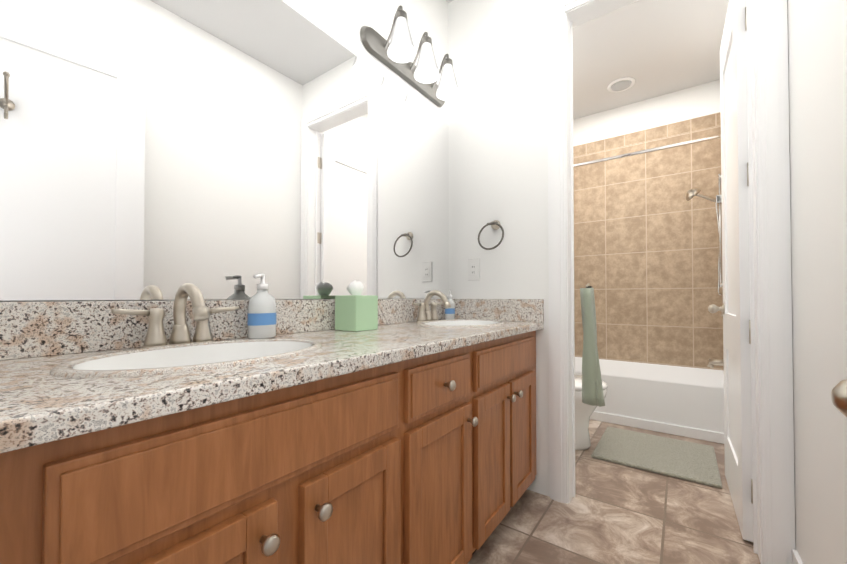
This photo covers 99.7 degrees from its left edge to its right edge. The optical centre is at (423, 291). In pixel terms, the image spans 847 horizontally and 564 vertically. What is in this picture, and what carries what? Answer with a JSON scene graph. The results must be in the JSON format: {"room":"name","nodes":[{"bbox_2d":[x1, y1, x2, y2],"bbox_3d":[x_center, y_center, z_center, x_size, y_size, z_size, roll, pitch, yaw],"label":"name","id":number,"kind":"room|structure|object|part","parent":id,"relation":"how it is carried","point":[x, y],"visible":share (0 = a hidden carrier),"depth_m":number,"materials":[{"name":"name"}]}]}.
{"room":"bathroom","nodes":[
{"label":"bathroom","id":0,"kind":"room"},
{"bbox_2d":[0,0,447,301],"bbox_3d":[-0.011,-0.396,1.987,0.120,2.800,4.760,-1,-1,36],"label":"wall","id":1,"kind":"structure","parent":0,"point":[342,22],"depth_m":1.63,"materials":[{"name":"white paint"}]},
{"bbox_2d":[0,299,444,358],"bbox_3d":[-0.368,0.087,1.361,0.020,0.114,1.792,-1,-1,36],"label":"backsplash","id":2,"kind":"structure","parent":1,"relation":"attached to","point":[26,328],"depth_m":0.82,"materials":[{"name":"grey stone"}]},
{"bbox_2d":[0,0,448,300],"bbox_3d":[-0.374,-0.484,1.374,0.005,1.022,1.779,-1,-1,36],"label":"mirror","id":3,"kind":"object","parent":1,"relation":"attached to","point":[167,149],"visible":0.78,"depth_m":1.02,"materials":[{"name":"clear glass"}]},
{"bbox_2d":[360,5,459,106],"bbox_3d":[-0.005,-1.154,1.746,0.180,0.218,0.660,-1,-1,36],"label":"sconce","id":4,"kind":"object","parent":1,"relation":"attached to","point":[397,54],"visible":1,"depth_m":1.69,"materials":[{"name":"white glass"}]},
{"bbox_3d":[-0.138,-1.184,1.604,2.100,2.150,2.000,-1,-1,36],"label":"arm","id":5,"kind":"part","parent":4,"relation":"part of"},
{"bbox_3d":[-0.097,-1.122,1.574,0.128,0.150,0.128,-1,-1,36],"label":"lamp shade","id":6,"kind":"part","parent":4,"relation":"part of","materials":[{"name":"white glass"}]},
{"bbox_3d":[-0.070,-1.106,1.792,0.020,0.110,0.660,-1,-1,36],"label":"plate","id":7,"kind":"part","parent":4,"relation":"part of","materials":[{"name":"silver metal"}]},
{"bbox_3d":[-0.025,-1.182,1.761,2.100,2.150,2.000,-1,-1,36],"label":"arm","id":8,"kind":"part","parent":4,"relation":"part of"},
{"bbox_3d":[0.016,-1.120,1.731,0.128,0.150,0.128,-1,-1,36],"label":"lamp shade","id":9,"kind":"part","parent":4,"relation":"part of","materials":[{"name":"white glass"}]},
{"bbox_3d":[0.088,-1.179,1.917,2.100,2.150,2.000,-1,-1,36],"label":"arm","id":10,"kind":"part","parent":4,"relation":"part of"},
{"bbox_3d":[0.129,-1.118,1.887,0.128,0.150,0.128,-1,-1,36],"label":"lamp shade","id":11,"kind":"part","parent":4,"relation":"part of","materials":[{"name":"white glass"}]},
{"bbox_2d":[448,0,549,496],"bbox_3d":[0.446,-0.397,1.959,0.655,2.800,0.115,-1,-1,36],"label":"wall","id":12,"kind":"structure","parent":0,"point":[498,128],"depth_m":1.91,"materials":[{"name":"white paint"}]},
{"bbox_2d":[468,259,479,280],"bbox_3d":[0.280,-0.125,1.999,0.075,0.120,0.008,-1,-1,36],"label":"outlet","id":13,"kind":"object","parent":12,"relation":"attached to","point":[473,269],"visible":1,"depth_m":2.00,"materials":[{"name":"white plastic"}]},
{"bbox_2d":[478,220,503,249],"bbox_3d":[0.365,-0.302,1.889,0.148,0.169,0.089,-1,-1,36],"label":"towel ring","id":14,"kind":"object","parent":12,"relation":"attached to","point":[495,224],"visible":1,"depth_m":1.88,"materials":[{"name":"silver metal"}]},
{"bbox_2d":[452,299,543,322],"bbox_3d":[0.375,0.095,1.918,0.534,0.114,0.019,-1,-1,36],"label":"backsplash","id":15,"kind":"structure","parent":12,"relation":"attached to","point":[526,310],"depth_m":1.88,"materials":[{"name":"grey stone"}]},
{"bbox_2d":[565,13,572,502],"bbox_3d":[0.718,-0.180,1.760,0.015,2.360,0.117,-1,-1,36],"label":"trim","id":16,"kind":"structure","parent":12,"relation":"attached to","point":[569,298],"depth_m":1.73,"materials":[{"name":"white paint"}]},
{"bbox_2d":[570,21,575,496],"bbox_3d":[0.736,-0.172,1.764,0.010,2.345,0.013,-1,-1,36],"label":"trim","id":17,"kind":"structure","parent":12,"relation":"attached to","point":[572,245],"depth_m":1.76,"materials":[{"name":"white paint"}]},
{"bbox_2d":[467,419,759,563],"bbox_3d":[0.616,1.022,1.515,1.665,0.050,4.760,-1,-1,36],"label":"floor","id":18,"kind":"structure","parent":0,"point":[612,513],"depth_m":1.55,"materials":[{"name":"tile"}]},
{"bbox_2d":[0,327,543,563],"bbox_3d":[-0.146,0.584,1.193,0.564,0.818,1.792,-1,-1,36],"label":"bathroom vanity","id":19,"kind":"object","parent":18,"relation":"on","point":[181,429],"depth_m":0.67,"materials":[{"name":"brown wood"}]},
{"bbox_3d":[-0.256,0.413,0.589,0.033,0.032,0.032,-1,-1,36],"label":"knob","id":20,"kind":"part","parent":19,"relation":"part of","materials":[{"name":"silver metal"}]},
{"bbox_2d":[0,319,543,438],"bbox_3d":[-0.152,0.154,1.204,0.554,0.042,1.792,-1,-1,36],"label":"countertop","id":21,"kind":"structure","parent":19,"relation":"on","point":[38,392],"depth_m":0.59,"materials":[{"name":"grey stone"}]},
{"bbox_3d":[-0.662,0.047,0.815,0.030,0.021,0.080,-1,-1,36],"label":"lever","id":22,"kind":"part","parent":21,"relation":"part of","materials":[{"name":"silver metal"}]},
{"bbox_2d":[108,283,243,346],"bbox_3d":[-0.568,0.057,0.868,0.160,0.159,0.277,-1,-1,36],"label":"faucet","id":23,"kind":"object","parent":21,"relation":"on","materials":[{"name":"silver metal"}]},
{"bbox_3d":[-0.611,0.133,0.898,0.054,0.009,0.164,-1,-1,36],"label":"plate","id":24,"kind":"part","parent":21,"relation":"part of","materials":[{"name":"silver metal"}]},
{"bbox_3d":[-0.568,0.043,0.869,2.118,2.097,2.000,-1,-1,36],"label":"spout","id":25,"kind":"part","parent":21,"relation":"part of","materials":[{"name":"silver metal"}]},
{"bbox_2d":[84,339,315,370],"bbox_3d":[-0.453,0.225,0.775,0.313,0.186,0.447,-1,-1,36],"label":"sink","id":26,"kind":"object","parent":21,"relation":"in","point":[119,360],"depth_m":0.87,"materials":[{"name":"white ceramic"}]},
{"bbox_3d":[-0.547,0.050,0.975,0.030,0.021,0.080,-1,-1,36],"label":"lever","id":27,"kind":"part","parent":21,"relation":"part of","materials":[{"name":"silver metal"}]},
{"bbox_2d":[247,273,275,338],"bbox_3d":[-0.489,0.042,1.086,0.060,0.196,0.086,-1,-1,36],"label":"soap bottle","id":28,"kind":"object","parent":21,"relation":"on","point":[261,318],"visible":1,"depth_m":1.06,"materials":[{"name":"white plastic"}]},
{"bbox_2d":[335,280,377,331],"bbox_3d":[-0.255,0.050,1.361,0.115,0.188,0.115,-1,-1,36],"label":"tissue box","id":29,"kind":"object","parent":21,"relation":"on","point":[355,310],"visible":1,"depth_m":1.32,"materials":[{"name":"green cardboard"}]},
{"bbox_2d":[408,291,450,322],"bbox_3d":[0.065,0.070,1.747,0.160,0.159,0.277,-1,-1,36],"label":"faucet","id":30,"kind":"object","parent":21,"relation":"on","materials":[{"name":"silver metal"}]},
{"bbox_3d":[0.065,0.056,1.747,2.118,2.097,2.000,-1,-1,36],"label":"spout","id":31,"kind":"part","parent":21,"relation":"part of","materials":[{"name":"silver metal"}]},
{"bbox_2d":[445,290,454,319],"bbox_3d":[0.145,0.071,1.967,0.049,0.162,0.071,-1,-1,36],"label":"soap bottle","id":32,"kind":"object","parent":21,"relation":"on","point":[450,313],"visible":0.96,"depth_m":1.94,"materials":[{"name":"white plastic"}]},
{"bbox_2d":[440,319,499,326],"bbox_3d":[0.184,0.238,1.659,0.313,0.186,0.447,-1,-1,36],"label":"sink","id":33,"kind":"object","parent":21,"relation":"in","point":[465,321],"depth_m":1.85,"materials":[{"name":"white ceramic"}]},
{"bbox_3d":[-0.191,0.415,0.678,0.033,0.032,0.032,-1,-1,36],"label":"knob","id":34,"kind":"part","parent":19,"relation":"part of","materials":[{"name":"silver metal"}]},
{"bbox_3d":[0.077,0.275,1.053,0.033,0.032,0.032,-1,-1,36],"label":"knob","id":35,"kind":"part","parent":19,"relation":"part of","materials":[{"name":"silver metal"}]},
{"bbox_3d":[0.160,0.422,1.166,0.033,0.032,0.032,-1,-1,36],"label":"knob","id":36,"kind":"part","parent":19,"relation":"part of","materials":[{"name":"silver metal"}]},
{"bbox_3d":[0.353,0.426,1.434,0.033,0.032,0.032,-1,-1,36],"label":"knob","id":37,"kind":"part","parent":19,"relation":"part of","materials":[{"name":"silver metal"}]},
{"bbox_3d":[0.399,0.427,1.498,0.033,0.032,0.032,-1,-1,36],"label":"knob","id":38,"kind":"part","parent":19,"relation":"part of","materials":[{"name":"silver metal"}]},
{"bbox_2d":[575,375,607,449],"bbox_3d":[0.870,0.623,2.460,0.716,0.775,0.420,-1,-1,36],"label":"toilet","id":39,"kind":"object","parent":18,"relation":"on","point":[583,412],"visible":0.19,"depth_m":2.27,"materials":[{"name":"white ceramic"}]},
{"bbox_3d":[0.947,0.595,2.405,0.526,0.035,0.376,-1,-1,36],"label":"seat","id":40,"kind":"part","parent":39,"relation":"part of","materials":[{"name":"white ceramic"}]},
{"bbox_2d":[575,357,724,443],"bbox_3d":[1.712,0.834,3.039,1.408,0.370,0.754,-1,-1,36],"label":"bathtub","id":41,"kind":"object","parent":18,"relation":"on","point":[681,401],"visible":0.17,"depth_m":2.64,"materials":[{"name":"white ceramic"}]},
{"bbox_2d":[591,426,721,487],"bbox_3d":[1.438,0.997,2.229,0.615,0.020,0.600,-1,-1,36],"label":"bath mat","id":42,"kind":"object","parent":18,"relation":"on","point":[686,460],"visible":0.94,"depth_m":2.15,"materials":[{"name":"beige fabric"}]},
{"bbox_2d":[573,79,719,145],"bbox_3d":[1.972,-0.375,3.418,1.425,2.800,0.120,-1,-1,36],"label":"wall","id":43,"kind":"structure","parent":0,"point":[687,104],"depth_m":3.28,"materials":[{"name":"white paint"}]},
{"bbox_2d":[573,125,723,369],"bbox_3d":[1.934,-0.416,3.367,1.409,2.160,0.008,-1,-1,36],"label":"wall tile","id":44,"kind":"structure","parent":43,"relation":"attached to","point":[646,245],"depth_m":3.25,"materials":[{"name":"beige tile"}]},
{"bbox_2d":[573,112,720,156],"bbox_3d":[1.932,-1.440,3.378,1.409,0.112,0.001,-1,-1,36],"label":"wall tile","id":45,"kind":"object","parent":44,"relation":"attached to","point":[689,125],"depth_m":3.27,"materials":[{"name":"beige tile"}]},
{"bbox_2d":[573,0,728,119],"bbox_3d":[1.394,-1.812,2.636,1.665,0.050,2.098,-1,-1,36],"label":"ceiling","id":46,"kind":"structure","parent":0,"point":[654,48],"depth_m":2.65,"materials":[{"name":"white paint"}]},
{"bbox_2d":[607,77,634,91],"bbox_3d":[1.697,-1.770,3.070,0.210,0.020,0.210,-1,-1,36],"label":"recessed light","id":47,"kind":"object","parent":46,"relation":"in","point":[621,84],"visible":1,"depth_m":3.05,"materials":[{"name":"white paint"}]},
{"bbox_2d":[787,0,846,563],"bbox_3d":[1.242,-0.409,1.084,0.120,2.800,4.760,-1,-1,36],"label":"door","id":48,"kind":"structure","parent":0,"point":[817,57],"depth_m":1.01,"materials":[{"name":"white paint"}]},
{"bbox_2d":[792,549,802,563],"bbox_3d":[0.767,0.932,0.518,0.012,0.100,1.776,-1,-1,36],"label":"baseboard","id":49,"kind":"structure","parent":48,"relation":"attached to","point":[796,558],"depth_m":1.22,"materials":[{"name":"white paint"}]},
{"bbox_3d":[2.289,-0.427,2.648,0.008,2.160,0.744,-1,-1,36],"label":"wall tile","id":50,"kind":"structure","parent":48,"relation":"attached to","visible":0},
{"bbox_2d":[686,174,723,367],"bbox_3d":[2.169,-0.155,2.717,0.274,1.461,0.172,-1,-1,36],"label":"shower","id":51,"kind":"object","parent":50,"relation":"attached to","point":[691,194],"visible":0.67,"depth_m":2.68,"materials":[{"name":"silver metal"}]},
{"bbox_3d":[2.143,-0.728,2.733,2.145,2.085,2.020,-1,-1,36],"label":"handle","id":52,"kind":"part","parent":51,"relation":"part of","materials":[{"name":"silver metal"}]},
{"bbox_3d":[2.223,0.525,2.669,0.141,0.054,0.052,-1,-1,36],"label":"spout","id":53,"kind":"part","parent":51,"relation":"part of","materials":[{"name":"silver metal"}]},
{"bbox_3d":[0.994,-1.582,1.582,0.695,0.440,0.115,-1,-1,36],"label":"wall","id":54,"kind":"structure","parent":0,"visible":0},
{"bbox_2d":[564,0,592,12],"bbox_3d":[0.955,-1.395,1.524,0.675,0.083,0.020,-1,-1,36],"label":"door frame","id":55,"kind":"structure","parent":54,"relation":"attached to","point":[569,5],"depth_m":1.70,"materials":[{"name":"white paint"}]},
{"bbox_2d":[580,283,604,406],"bbox_3d":[0.840,0.259,1.780,0.107,0.609,0.084,-1,-1,36],"label":"hanging towel","id":56,"kind":"object","parent":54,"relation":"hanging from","point":[592,391],"visible":1,"depth_m":1.77,"materials":[{"name":"green fabric"}]},
{"bbox_2d":[566,0,638,27],"bbox_3d":[0.994,-1.355,1.579,0.665,0.015,0.117,-1,-1,36],"label":"trim","id":57,"kind":"structure","parent":54,"relation":"attached to","point":[586,12],"depth_m":1.70,"materials":[{"name":"white paint"}]},
{"bbox_2d":[547,0,794,563],"bbox_3d":[0.994,-0.219,1.562,0.841,2.433,0.155,-1,-1,36],"label":"trim","id":58,"kind":"structure","parent":54,"relation":"attached to","point":[775,325],"depth_m":1.29,"materials":[{"name":"white paint"}]},
{"bbox_3d":[1.306,-0.406,1.340,0.075,2.800,0.115,-1,-1,36],"label":"wall","id":59,"kind":"structure","parent":0,"visible":0},
{"bbox_2d":[720,0,752,541],"bbox_3d":[1.467,-0.173,1.686,0.035,2.320,0.632,-1,-1,35],"label":"door leaf","id":60,"kind":"structure","parent":59,"relation":"in","point":[736,273],"depth_m":1.50,"materials":[{"name":"white paint"}]},
{"bbox_2d":[708,303,724,314],"bbox_3d":[1.611,0.090,1.887,0.172,0.060,0.060,-1,-1,35],"label":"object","id":61,"kind":"structure","parent":60,"relation":"attached to","point":[712,308],"depth_m":1.91,"materials":[{"name":"silver metal"}]},
{"bbox_2d":[745,7,752,503],"bbox_3d":[1.288,-0.155,1.408,0.011,1.975,0.044,-1,-1,36],"label":"door hinges","id":62,"kind":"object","parent":59,"relation":"attached to","point":[749,320],"depth_m":1.42,"materials":[{"name":"silver metal"}]},
{"bbox_2d":[746,0,762,563],"bbox_3d":[1.270,-0.185,1.363,0.015,2.360,0.117,-1,-1,36],"label":"trim","id":63,"kind":"structure","parent":59,"relation":"attached to","point":[756,284],"depth_m":1.33,"materials":[{"name":"white paint"}]},
{"bbox_3d":[1.140,-0.415,3.476,0.008,2.160,0.744,-1,-1,36],"label":"wall tile","id":64,"kind":"structure","parent":0,"visible":0},
{"bbox_2d":[573,134,720,167],"bbox_3d":[1.516,-1.055,2.795,1.421,0.056,0.056,-1,-1,36],"label":"curtain rod","id":65,"kind":"object","parent":64,"relation":"attached to","point":[651,150],"visible":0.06,"depth_m":2.66,"materials":[{"name":"silver metal"}]},
{"bbox_3d":[-0.093,-1.605,0.005,0.765,0.440,0.120,-1,-1,36],"label":"wall","id":66,"kind":"structure","parent":0,"visible":0},
{"label":"door leaf","id":67,"kind":"structure","parent":66,"relation":"in","visible":0},
{"bbox_2d":[831,379,846,416],"bbox_3d":[0.511,0.124,0.403,0.068,0.060,0.060,0,-1,30],"label":"door knob","id":68,"kind":"object","parent":67,"relation":"attached to","point":[839,395],"depth_m":0.41,"materials":[{"name":"silver metal"}]}
]}

